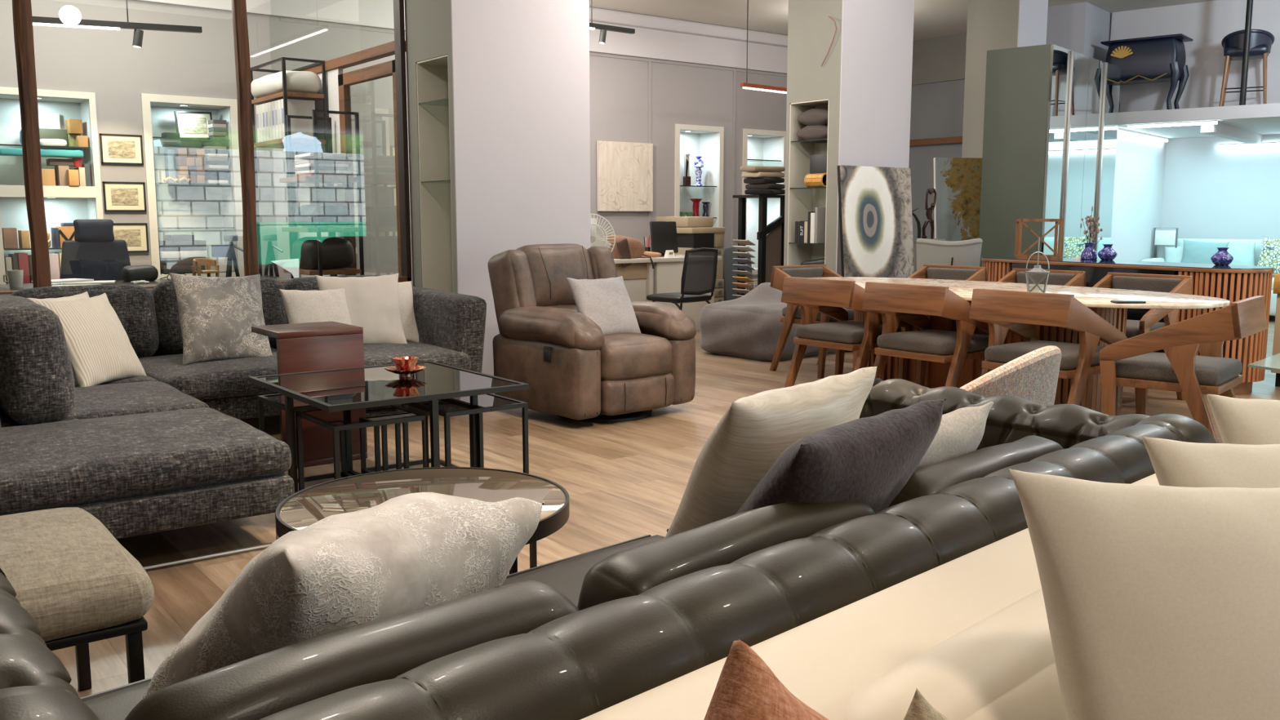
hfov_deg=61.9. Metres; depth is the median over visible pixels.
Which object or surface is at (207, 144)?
book
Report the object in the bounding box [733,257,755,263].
swatch
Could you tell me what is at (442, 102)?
glass shelf
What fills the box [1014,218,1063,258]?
frame
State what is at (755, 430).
cushion
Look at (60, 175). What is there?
cardboard box
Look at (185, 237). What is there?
equipment case
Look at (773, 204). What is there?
wall niche
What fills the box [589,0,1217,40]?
ceiling
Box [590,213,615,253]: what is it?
decorative plate
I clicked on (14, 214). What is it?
wall niche
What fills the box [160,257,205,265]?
equipment case
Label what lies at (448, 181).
glass shelf
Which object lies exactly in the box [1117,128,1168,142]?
tube
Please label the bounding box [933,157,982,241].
landscape painting
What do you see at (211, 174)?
book
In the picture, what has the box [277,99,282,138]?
ring binder
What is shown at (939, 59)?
wall
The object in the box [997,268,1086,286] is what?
dining chair
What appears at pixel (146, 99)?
trim
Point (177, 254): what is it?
equipment case
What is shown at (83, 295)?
cushion
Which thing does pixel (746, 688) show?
cushion
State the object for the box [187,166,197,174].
wood block
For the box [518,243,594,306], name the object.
cushion
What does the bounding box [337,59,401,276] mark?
door
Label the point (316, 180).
shelf rack
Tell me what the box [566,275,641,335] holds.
cushion
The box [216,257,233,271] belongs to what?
box
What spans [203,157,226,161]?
book
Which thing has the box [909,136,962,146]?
trim
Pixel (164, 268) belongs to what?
equipment case
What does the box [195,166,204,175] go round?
wood block
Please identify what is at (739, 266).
swatch
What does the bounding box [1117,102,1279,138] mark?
ceiling
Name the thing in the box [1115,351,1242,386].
seat cushion
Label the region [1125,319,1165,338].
seat cushion
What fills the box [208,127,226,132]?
book
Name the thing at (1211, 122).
tube
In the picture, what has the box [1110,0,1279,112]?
wall
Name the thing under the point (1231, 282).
sideboard
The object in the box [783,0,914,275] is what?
wall pillar
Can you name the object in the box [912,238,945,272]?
plinth
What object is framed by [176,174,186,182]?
wood block
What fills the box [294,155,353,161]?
magazine
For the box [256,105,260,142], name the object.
ring binder
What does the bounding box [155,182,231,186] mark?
glass shelf
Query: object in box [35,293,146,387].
cushion
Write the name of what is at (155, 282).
desk
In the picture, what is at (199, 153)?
wood block
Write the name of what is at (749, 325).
bean bag
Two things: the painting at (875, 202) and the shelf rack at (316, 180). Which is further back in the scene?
the painting at (875, 202)
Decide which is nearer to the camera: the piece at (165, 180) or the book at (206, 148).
the piece at (165, 180)
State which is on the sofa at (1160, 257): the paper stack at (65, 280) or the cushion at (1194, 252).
the cushion at (1194, 252)
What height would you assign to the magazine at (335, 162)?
0.024 m
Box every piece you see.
[163,176,177,182]
[177,177,191,182]
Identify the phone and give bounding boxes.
[1110,300,1146,303]
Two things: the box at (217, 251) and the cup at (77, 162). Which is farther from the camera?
the box at (217, 251)
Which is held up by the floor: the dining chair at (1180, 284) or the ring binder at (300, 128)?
the dining chair at (1180, 284)
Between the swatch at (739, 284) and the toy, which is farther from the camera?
the swatch at (739, 284)
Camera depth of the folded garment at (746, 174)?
11.81 m
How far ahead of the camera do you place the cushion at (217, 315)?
5.81 m
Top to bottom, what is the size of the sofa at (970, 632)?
0.690 m
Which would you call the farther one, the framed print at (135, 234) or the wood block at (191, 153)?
the wood block at (191, 153)
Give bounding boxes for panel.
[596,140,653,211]
[722,247,753,301]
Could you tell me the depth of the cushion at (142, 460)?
3.69 m
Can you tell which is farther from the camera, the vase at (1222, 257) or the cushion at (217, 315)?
the vase at (1222, 257)
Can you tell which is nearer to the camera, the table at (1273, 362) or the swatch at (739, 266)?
the table at (1273, 362)
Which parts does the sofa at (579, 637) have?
arm, arm, backrest, arm, arm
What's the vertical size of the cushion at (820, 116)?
0.166 m
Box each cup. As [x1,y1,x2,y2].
[71,157,82,167]
[643,247,649,251]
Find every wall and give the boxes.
[0,0,786,293]
[272,67,345,278]
[908,79,964,238]
[911,32,966,84]
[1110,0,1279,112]
[1111,133,1166,261]
[1160,133,1279,239]
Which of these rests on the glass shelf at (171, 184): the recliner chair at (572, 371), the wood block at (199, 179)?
the wood block at (199, 179)
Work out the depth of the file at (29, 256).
8.96 m
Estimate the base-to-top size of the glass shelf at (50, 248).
0.012 m
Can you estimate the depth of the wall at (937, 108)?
14.13 m
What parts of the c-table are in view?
upright panel, panel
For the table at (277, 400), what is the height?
0.415 m
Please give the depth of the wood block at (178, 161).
9.62 m
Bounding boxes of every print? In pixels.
[98,133,143,164]
[102,181,146,211]
[113,222,149,252]
[173,111,212,138]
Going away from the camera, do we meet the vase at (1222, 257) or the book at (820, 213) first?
the vase at (1222, 257)
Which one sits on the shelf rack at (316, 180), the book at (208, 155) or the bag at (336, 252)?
the bag at (336, 252)
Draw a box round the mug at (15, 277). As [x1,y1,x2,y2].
[3,270,23,288]
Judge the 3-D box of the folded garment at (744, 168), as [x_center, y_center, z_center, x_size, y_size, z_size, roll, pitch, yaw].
[1.359,-2.132,11.911,0.401,0.073,0.343,-3,8,-22]
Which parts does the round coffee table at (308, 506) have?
leg, leg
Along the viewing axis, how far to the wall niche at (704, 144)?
13.56 m
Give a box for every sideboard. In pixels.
[981,256,1274,395]
[1271,273,1279,386]
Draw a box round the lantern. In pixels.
[1025,236,1049,293]
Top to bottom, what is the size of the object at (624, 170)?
0.800 m
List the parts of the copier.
lid, drawer, drawer, drawer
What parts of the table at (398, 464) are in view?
leg, leg, floor rail, leg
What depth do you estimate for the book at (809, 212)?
9.91 m
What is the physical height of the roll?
0.185 m
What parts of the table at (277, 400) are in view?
leg, frame, glass, leg, floor rail, leg, leg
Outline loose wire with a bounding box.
[821,16,836,66]
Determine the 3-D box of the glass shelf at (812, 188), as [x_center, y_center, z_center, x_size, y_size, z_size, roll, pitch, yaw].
[1.673,-1.600,9.951,0.317,0.010,0.460,-6,10,-37]
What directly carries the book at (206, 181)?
on the glass shelf at (171, 184)
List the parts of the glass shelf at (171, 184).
shelf pane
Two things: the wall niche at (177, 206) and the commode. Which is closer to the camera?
the wall niche at (177, 206)
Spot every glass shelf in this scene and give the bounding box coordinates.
[0,143,90,150]
[3,247,62,250]
[152,136,229,142]
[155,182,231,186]
[158,226,234,229]
[418,97,448,106]
[421,179,450,183]
[680,185,716,187]
[746,159,781,162]
[788,242,825,244]
[790,186,826,189]
[791,138,827,143]
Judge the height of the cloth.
0.069 m
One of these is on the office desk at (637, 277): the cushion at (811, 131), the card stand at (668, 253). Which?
the card stand at (668, 253)
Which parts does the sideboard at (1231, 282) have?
panel, glass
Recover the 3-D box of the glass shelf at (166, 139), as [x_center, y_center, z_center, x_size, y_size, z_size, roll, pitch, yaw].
[-4.126,-2.003,9.729,0.662,0.012,0.332,-6,10,-37]
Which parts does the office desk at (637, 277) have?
drawer, panel, panel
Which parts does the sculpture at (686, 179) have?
blade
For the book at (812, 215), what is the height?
0.280 m
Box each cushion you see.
[0,293,74,425]
[0,380,208,426]
[0,406,291,514]
[13,284,159,357]
[26,291,89,302]
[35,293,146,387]
[71,369,158,386]
[83,680,151,719]
[125,492,545,719]
[126,578,582,719]
[137,347,278,399]
[151,277,288,354]
[168,272,272,364]
[279,288,351,324]
[283,275,381,290]
[315,273,407,344]
[363,341,470,369]
[397,280,418,342]
[502,534,665,604]
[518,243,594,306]
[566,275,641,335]
[578,498,878,608]
[600,332,672,381]
[663,366,876,540]
[703,639,828,719]
[737,397,946,511]
[782,306,853,321]
[795,320,901,344]
[796,108,827,125]
[796,124,827,142]
[842,588,1066,719]
[876,328,989,355]
[886,435,1060,507]
[903,688,949,719]
[915,401,993,468]
[984,340,1104,370]
[1008,468,1279,719]
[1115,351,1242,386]
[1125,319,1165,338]
[1142,436,1279,488]
[1164,245,1183,262]
[1181,239,1229,264]
[1206,394,1279,444]
[1226,242,1255,266]
[1257,235,1279,275]
[1271,276,1274,289]
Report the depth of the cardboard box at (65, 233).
9.13 m
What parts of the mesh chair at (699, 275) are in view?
post, seat, frame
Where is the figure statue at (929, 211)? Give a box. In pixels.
[921,187,936,239]
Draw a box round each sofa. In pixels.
[0,275,486,570]
[0,377,1217,719]
[580,473,1159,719]
[1141,238,1276,315]
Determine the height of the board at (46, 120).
0.300 m
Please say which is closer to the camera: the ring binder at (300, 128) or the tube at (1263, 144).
the ring binder at (300, 128)
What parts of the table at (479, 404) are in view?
leg, leg, frame, glass, leg, leg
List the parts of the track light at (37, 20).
rail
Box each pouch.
[122,264,157,281]
[161,132,180,137]
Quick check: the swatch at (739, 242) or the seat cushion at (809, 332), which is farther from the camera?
the swatch at (739, 242)
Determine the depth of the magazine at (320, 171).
8.36 m
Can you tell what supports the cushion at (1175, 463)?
on the sofa at (970, 632)
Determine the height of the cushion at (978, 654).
0.339 m
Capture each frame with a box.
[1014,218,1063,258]
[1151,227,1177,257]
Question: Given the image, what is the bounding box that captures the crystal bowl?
[391,355,418,370]
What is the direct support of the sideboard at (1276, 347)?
on the floor
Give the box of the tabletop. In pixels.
[279,468,566,529]
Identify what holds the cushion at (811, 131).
on the glass shelf at (809, 141)
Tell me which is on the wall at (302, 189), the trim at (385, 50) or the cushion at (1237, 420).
the trim at (385, 50)
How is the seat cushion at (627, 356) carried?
on the recliner chair at (572, 371)
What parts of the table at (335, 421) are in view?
leg, leg, glass, frame, leg, leg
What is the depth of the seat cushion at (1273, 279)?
12.13 m
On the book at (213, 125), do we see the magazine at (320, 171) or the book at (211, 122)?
the book at (211, 122)
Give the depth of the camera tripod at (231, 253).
8.26 m
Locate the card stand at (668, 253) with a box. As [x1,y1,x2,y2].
[663,249,675,257]
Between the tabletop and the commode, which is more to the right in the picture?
the commode
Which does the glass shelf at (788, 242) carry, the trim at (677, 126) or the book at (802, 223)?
the book at (802, 223)
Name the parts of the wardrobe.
door, handle, door, door, handle, door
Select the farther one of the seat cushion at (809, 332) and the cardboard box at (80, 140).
the cardboard box at (80, 140)
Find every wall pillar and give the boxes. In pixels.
[404,0,590,375]
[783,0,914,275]
[961,0,1048,158]
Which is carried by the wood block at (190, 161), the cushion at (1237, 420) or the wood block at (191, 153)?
the wood block at (191, 153)
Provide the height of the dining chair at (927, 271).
0.815 m
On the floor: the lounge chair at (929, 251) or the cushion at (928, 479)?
the lounge chair at (929, 251)
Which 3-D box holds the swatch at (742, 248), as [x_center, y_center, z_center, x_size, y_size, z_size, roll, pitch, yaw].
[1.155,-1.236,11.857,0.121,0.062,0.240,-6,10,-37]
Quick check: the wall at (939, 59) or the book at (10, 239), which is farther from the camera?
the wall at (939, 59)
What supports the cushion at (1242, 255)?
on the sofa at (1160, 257)
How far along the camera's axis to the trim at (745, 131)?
13.74 m
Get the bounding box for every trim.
[0,86,103,284]
[0,275,410,293]
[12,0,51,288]
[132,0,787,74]
[140,93,244,279]
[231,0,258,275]
[280,17,786,251]
[300,40,405,74]
[393,0,412,285]
[674,124,724,226]
[742,128,786,274]
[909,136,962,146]
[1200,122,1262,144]
[1239,0,1253,105]
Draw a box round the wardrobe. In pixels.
[978,44,1120,266]
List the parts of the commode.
leg, leg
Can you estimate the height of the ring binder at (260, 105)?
0.315 m
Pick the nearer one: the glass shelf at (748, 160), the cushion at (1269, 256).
the cushion at (1269, 256)
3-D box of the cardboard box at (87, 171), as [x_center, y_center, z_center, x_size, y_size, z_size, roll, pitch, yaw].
[-4.799,-1.597,9.245,0.045,0.190,0.200,-6,10,-37]
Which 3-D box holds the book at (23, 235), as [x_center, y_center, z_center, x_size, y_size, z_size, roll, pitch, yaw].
[-5.202,-1.020,9.024,0.060,0.150,0.180,-6,10,-37]
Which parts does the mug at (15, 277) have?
handle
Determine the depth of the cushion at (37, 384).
4.10 m
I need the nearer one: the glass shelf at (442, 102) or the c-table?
the c-table
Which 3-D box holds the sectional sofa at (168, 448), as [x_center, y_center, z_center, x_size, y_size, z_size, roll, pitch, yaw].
[-1.896,0.041,5.432,2.979,0.868,3.364,-6,10,-37]
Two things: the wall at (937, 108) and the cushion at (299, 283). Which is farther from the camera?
the wall at (937, 108)
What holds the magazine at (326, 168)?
on the magazine at (320, 171)
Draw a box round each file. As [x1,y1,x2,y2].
[4,256,12,284]
[8,253,17,270]
[13,252,30,283]
[27,254,32,283]
[48,253,59,279]
[54,252,62,276]
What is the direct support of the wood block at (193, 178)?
on the glass shelf at (171, 184)
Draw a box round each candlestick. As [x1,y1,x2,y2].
[689,198,702,217]
[692,156,705,186]
[702,201,710,217]
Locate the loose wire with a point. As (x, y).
(828, 16)
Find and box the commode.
[1100,33,1192,112]
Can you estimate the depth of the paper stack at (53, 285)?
6.89 m
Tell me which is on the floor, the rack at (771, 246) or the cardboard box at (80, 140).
the rack at (771, 246)
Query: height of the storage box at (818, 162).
0.300 m
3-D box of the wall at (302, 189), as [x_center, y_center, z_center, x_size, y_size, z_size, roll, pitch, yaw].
[-2.933,-1.275,9.487,0.040,2.390,1.640,-6,10,-37]
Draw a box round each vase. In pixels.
[1080,205,1102,259]
[1097,244,1117,260]
[1210,247,1233,265]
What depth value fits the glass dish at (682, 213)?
13.28 m
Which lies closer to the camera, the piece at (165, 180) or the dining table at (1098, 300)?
the dining table at (1098, 300)
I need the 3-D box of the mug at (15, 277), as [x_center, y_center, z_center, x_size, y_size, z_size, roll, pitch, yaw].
[-4.010,-0.520,6.847,0.108,0.110,0.092,-7,11,-43]
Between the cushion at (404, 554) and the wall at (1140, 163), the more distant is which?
the wall at (1140, 163)
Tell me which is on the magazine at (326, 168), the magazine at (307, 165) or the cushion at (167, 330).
the magazine at (307, 165)
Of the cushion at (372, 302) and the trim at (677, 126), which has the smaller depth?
the cushion at (372, 302)
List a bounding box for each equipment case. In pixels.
[158,240,206,251]
[159,250,205,257]
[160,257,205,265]
[160,264,205,273]
[164,234,194,240]
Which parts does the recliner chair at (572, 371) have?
arm, release handle, arm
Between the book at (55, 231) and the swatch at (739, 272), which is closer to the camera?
the book at (55, 231)
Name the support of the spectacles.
on the desk at (155, 282)
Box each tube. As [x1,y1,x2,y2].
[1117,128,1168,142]
[1128,120,1217,128]
[1218,142,1279,147]
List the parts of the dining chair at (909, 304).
leg, arm, backrest, leg, seat frame, leg, arm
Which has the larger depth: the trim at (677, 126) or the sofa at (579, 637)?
the trim at (677, 126)
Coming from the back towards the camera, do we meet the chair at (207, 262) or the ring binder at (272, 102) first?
the ring binder at (272, 102)
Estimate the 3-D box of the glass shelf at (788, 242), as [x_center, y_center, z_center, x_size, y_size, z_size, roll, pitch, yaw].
[1.673,-1.094,10.020,0.317,0.010,0.460,-6,10,-37]
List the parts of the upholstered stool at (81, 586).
leg, seat frame, leg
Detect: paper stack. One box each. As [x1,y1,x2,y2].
[31,278,93,283]
[51,284,101,287]
[62,280,115,284]
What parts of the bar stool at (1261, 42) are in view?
leg, leg, foot rail, seat, backrest, leg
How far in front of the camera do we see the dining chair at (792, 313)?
8.23 m
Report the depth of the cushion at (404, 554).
1.52 m
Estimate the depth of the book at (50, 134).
9.17 m
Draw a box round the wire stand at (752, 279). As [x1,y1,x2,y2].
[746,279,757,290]
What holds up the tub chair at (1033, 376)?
on the floor
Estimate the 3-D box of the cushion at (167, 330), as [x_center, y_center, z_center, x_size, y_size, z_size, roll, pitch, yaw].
[-2.546,-0.273,6.514,0.781,0.457,0.321,-6,10,-37]
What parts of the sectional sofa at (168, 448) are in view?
sled leg, frame, arm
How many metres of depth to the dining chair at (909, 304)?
6.10 m
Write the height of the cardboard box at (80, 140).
0.100 m
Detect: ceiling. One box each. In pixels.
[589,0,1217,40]
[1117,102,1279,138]
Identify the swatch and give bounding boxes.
[732,263,755,270]
[732,270,755,275]
[732,275,755,282]
[732,282,754,288]
[732,288,748,293]
[733,239,755,245]
[733,245,755,251]
[733,251,755,257]
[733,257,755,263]
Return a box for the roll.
[250,70,320,98]
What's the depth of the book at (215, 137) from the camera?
9.77 m
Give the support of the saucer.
on the glass coffee table at (371, 386)
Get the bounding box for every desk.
[0,275,293,290]
[612,254,721,330]
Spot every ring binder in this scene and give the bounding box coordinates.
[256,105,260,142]
[258,104,263,142]
[262,103,266,141]
[265,102,269,141]
[267,102,273,140]
[271,101,275,139]
[274,100,279,139]
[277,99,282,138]
[280,98,315,138]
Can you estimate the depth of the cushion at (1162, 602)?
1.10 m
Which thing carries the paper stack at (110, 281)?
on the paper stack at (53, 285)
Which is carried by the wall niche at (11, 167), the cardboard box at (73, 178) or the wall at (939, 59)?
the cardboard box at (73, 178)
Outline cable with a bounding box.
[130,280,149,284]
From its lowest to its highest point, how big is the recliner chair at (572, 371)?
1.029 m
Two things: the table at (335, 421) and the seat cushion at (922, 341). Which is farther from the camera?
the seat cushion at (922, 341)
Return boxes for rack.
[250,57,333,278]
[279,109,364,278]
[732,194,785,295]
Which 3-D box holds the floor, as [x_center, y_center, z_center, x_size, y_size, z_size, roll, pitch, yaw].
[1.961,0.163,8.218,21.000,0.120,15.500,-6,10,-37]
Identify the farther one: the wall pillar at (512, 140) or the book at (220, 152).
the book at (220, 152)
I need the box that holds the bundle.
[293,205,349,226]
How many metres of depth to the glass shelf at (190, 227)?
9.79 m
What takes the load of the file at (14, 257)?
in the wall niche at (14, 214)
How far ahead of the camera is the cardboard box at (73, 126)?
9.15 m
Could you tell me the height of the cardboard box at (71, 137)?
0.120 m
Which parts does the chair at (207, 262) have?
leg, leg, backrest, seat, leg, leg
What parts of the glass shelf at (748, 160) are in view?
shelf pane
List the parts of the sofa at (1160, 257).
arm, backrest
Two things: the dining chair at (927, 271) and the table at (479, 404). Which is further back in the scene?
the dining chair at (927, 271)
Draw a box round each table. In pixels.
[248,360,529,493]
[257,393,381,491]
[275,466,569,573]
[295,404,429,491]
[360,404,471,473]
[401,393,528,473]
[808,276,1230,415]
[1247,353,1279,371]
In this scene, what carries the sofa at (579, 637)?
on the floor
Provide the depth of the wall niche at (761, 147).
14.21 m
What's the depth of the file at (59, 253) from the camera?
9.09 m
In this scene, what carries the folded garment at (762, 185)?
on the folded garment at (752, 192)
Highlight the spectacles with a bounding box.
[160,273,186,281]
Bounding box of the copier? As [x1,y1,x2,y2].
[655,217,724,302]
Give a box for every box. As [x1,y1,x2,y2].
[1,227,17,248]
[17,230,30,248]
[41,168,55,186]
[45,158,74,166]
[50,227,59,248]
[53,165,69,186]
[55,226,75,248]
[65,119,83,134]
[66,133,80,146]
[66,169,79,186]
[74,167,85,186]
[75,135,88,146]
[81,164,91,186]
[211,244,228,257]
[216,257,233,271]
[309,186,345,206]
[809,154,826,185]
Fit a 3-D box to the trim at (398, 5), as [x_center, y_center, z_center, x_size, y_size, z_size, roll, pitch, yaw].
[-1.731,-1.606,7.791,0.035,3.500,0.100,-6,10,-37]
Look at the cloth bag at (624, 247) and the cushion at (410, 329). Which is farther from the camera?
the cloth bag at (624, 247)
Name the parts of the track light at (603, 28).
rail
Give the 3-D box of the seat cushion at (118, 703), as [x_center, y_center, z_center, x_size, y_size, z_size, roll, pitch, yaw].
[-0.487,0.620,1.722,0.733,0.191,0.640,-7,11,-44]
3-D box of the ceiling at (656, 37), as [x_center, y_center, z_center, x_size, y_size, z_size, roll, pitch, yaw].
[-3.070,-3.440,10.037,15.800,0.465,0.150,-6,10,-37]
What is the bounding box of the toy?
[40,138,66,146]
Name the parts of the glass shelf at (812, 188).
shelf pane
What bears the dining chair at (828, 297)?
on the floor
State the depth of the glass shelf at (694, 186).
13.25 m
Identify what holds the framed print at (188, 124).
on the glass shelf at (166, 139)
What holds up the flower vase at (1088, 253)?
on the sideboard at (1231, 282)
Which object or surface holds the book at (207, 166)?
on the book at (206, 171)
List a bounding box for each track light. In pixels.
[31,0,202,48]
[589,0,635,44]
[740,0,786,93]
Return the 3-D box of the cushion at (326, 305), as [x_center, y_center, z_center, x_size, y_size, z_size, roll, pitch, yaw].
[-1.917,-0.241,6.384,0.412,0.377,0.226,-6,10,-37]
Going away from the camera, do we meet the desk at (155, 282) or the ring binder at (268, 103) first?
the desk at (155, 282)
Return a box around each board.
[38,111,60,128]
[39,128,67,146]
[164,149,176,182]
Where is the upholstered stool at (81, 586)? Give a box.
[0,506,154,690]
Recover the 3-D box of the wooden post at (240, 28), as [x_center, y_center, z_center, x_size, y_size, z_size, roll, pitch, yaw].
[-2.626,-1.888,7.061,0.090,2.745,0.085,-6,10,-37]
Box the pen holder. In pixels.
[643,235,649,251]
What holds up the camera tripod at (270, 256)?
on the floor
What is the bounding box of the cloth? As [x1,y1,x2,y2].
[0,147,83,157]
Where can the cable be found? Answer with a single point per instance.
(141, 281)
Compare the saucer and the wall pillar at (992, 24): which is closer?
the saucer
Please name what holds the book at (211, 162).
on the book at (207, 166)
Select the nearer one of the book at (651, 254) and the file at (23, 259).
the file at (23, 259)
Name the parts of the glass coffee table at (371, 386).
leg, leg, floor rail, glass, frame, leg, leg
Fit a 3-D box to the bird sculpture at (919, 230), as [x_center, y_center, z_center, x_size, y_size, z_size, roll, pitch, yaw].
[2.714,-1.345,10.529,0.123,0.302,0.036,0,8,-1]
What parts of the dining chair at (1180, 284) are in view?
arm, leg, backrest, arm, leg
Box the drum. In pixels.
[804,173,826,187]
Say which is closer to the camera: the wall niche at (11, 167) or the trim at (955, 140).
the wall niche at (11, 167)
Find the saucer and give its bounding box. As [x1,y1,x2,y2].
[384,364,426,377]
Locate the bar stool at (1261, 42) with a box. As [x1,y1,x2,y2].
[1218,29,1274,106]
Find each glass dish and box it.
[680,211,686,216]
[685,211,693,216]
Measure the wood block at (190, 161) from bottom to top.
0.074 m
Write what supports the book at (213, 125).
on the book at (219, 130)
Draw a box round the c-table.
[251,320,367,468]
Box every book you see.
[201,146,226,150]
[202,142,227,146]
[203,153,227,158]
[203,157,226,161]
[204,150,229,154]
[204,160,229,165]
[204,164,228,168]
[204,168,227,173]
[204,172,230,176]
[204,176,229,180]
[204,180,227,183]
[207,123,226,128]
[208,119,226,124]
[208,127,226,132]
[208,131,226,136]
[208,135,227,139]
[638,250,661,257]
[795,221,797,242]
[797,221,799,243]
[800,221,804,243]
[804,221,808,243]
[807,211,814,243]
[809,213,814,243]
[814,207,826,243]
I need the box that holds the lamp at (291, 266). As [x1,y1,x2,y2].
[271,258,298,278]
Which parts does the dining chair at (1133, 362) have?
leg, leg, arm, seat frame, leg, leg, backrest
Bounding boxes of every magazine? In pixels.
[294,152,348,158]
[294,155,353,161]
[294,160,351,164]
[294,163,348,168]
[294,166,353,171]
[295,169,351,174]
[295,173,349,177]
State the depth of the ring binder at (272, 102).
8.93 m
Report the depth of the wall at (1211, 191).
13.22 m
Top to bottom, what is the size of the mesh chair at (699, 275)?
0.916 m
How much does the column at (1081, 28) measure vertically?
3.500 m
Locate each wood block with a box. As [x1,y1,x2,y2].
[174,157,186,165]
[175,148,186,157]
[176,165,188,174]
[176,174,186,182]
[184,157,195,166]
[185,148,195,157]
[186,174,195,182]
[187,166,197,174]
[193,157,204,166]
[195,149,204,157]
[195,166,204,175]
[195,175,204,183]
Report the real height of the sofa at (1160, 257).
0.850 m
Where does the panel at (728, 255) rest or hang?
on the floor
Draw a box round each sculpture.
[683,141,690,185]
[911,208,921,238]
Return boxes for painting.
[837,164,914,278]
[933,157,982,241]
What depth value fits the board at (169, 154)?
9.62 m
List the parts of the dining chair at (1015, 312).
leg, arm, backrest, leg, seat frame, leg, arm, leg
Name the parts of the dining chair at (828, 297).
leg, arm, backrest, seat frame, leg, leg, arm, leg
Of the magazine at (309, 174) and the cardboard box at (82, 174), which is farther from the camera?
the cardboard box at (82, 174)
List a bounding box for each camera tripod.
[223,235,243,276]
[262,234,283,276]
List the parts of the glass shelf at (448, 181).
shelf pane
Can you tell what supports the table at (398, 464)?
on the floor
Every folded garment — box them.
[739,165,783,171]
[742,171,784,177]
[743,177,784,183]
[745,182,784,189]
[745,188,785,195]
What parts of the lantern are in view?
handle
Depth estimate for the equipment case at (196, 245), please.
9.68 m
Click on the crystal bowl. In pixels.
(402, 363)
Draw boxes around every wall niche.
[0,93,94,186]
[0,196,97,256]
[150,102,237,274]
[680,129,719,226]
[746,133,783,184]
[746,198,780,270]
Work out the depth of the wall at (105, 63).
10.25 m
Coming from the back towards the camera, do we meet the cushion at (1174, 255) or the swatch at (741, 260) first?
the cushion at (1174, 255)
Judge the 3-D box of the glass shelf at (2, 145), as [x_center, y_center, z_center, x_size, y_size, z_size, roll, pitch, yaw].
[-5.064,-1.798,9.031,0.695,0.012,0.332,-6,10,-37]
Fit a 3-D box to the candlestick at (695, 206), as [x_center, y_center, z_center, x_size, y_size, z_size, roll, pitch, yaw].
[0.711,-1.914,13.469,0.153,0.235,0.155,-6,10,-37]
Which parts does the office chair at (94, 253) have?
backrest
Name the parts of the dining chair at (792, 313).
arm, leg, backrest, seat frame, leg, arm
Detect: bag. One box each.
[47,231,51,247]
[290,236,353,269]
[605,235,653,268]
[698,282,835,361]
[800,257,824,265]
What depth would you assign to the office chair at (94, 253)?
8.02 m
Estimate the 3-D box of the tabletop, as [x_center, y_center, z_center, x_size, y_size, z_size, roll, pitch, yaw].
[-0.607,0.406,3.032,0.794,0.014,0.794,-6,10,-37]
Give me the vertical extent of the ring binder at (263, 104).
0.315 m
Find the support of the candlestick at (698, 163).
on the glass shelf at (694, 186)
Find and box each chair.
[59,219,130,280]
[191,257,219,276]
[487,243,697,422]
[646,247,718,310]
[769,264,853,378]
[781,276,911,387]
[862,281,1004,386]
[906,264,987,281]
[916,238,982,271]
[959,345,1062,405]
[968,288,1128,415]
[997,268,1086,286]
[1092,272,1192,399]
[1098,295,1267,443]
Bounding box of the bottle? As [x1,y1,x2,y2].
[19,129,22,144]
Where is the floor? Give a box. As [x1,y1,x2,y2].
[51,315,1279,697]
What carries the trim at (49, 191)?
attached to the wall at (105, 63)
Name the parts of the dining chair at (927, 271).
arm, arm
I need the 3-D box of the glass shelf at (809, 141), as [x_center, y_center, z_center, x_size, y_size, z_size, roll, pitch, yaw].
[1.673,-2.026,9.894,0.317,0.010,0.460,-6,10,-37]
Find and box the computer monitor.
[649,221,678,257]
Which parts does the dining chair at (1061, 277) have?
arm, arm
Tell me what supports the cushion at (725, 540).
on the sofa at (579, 637)
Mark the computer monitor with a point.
(664, 237)
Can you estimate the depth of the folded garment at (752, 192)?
11.85 m
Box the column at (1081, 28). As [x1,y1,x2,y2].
[1045,1,1111,62]
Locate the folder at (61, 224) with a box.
[60,222,73,226]

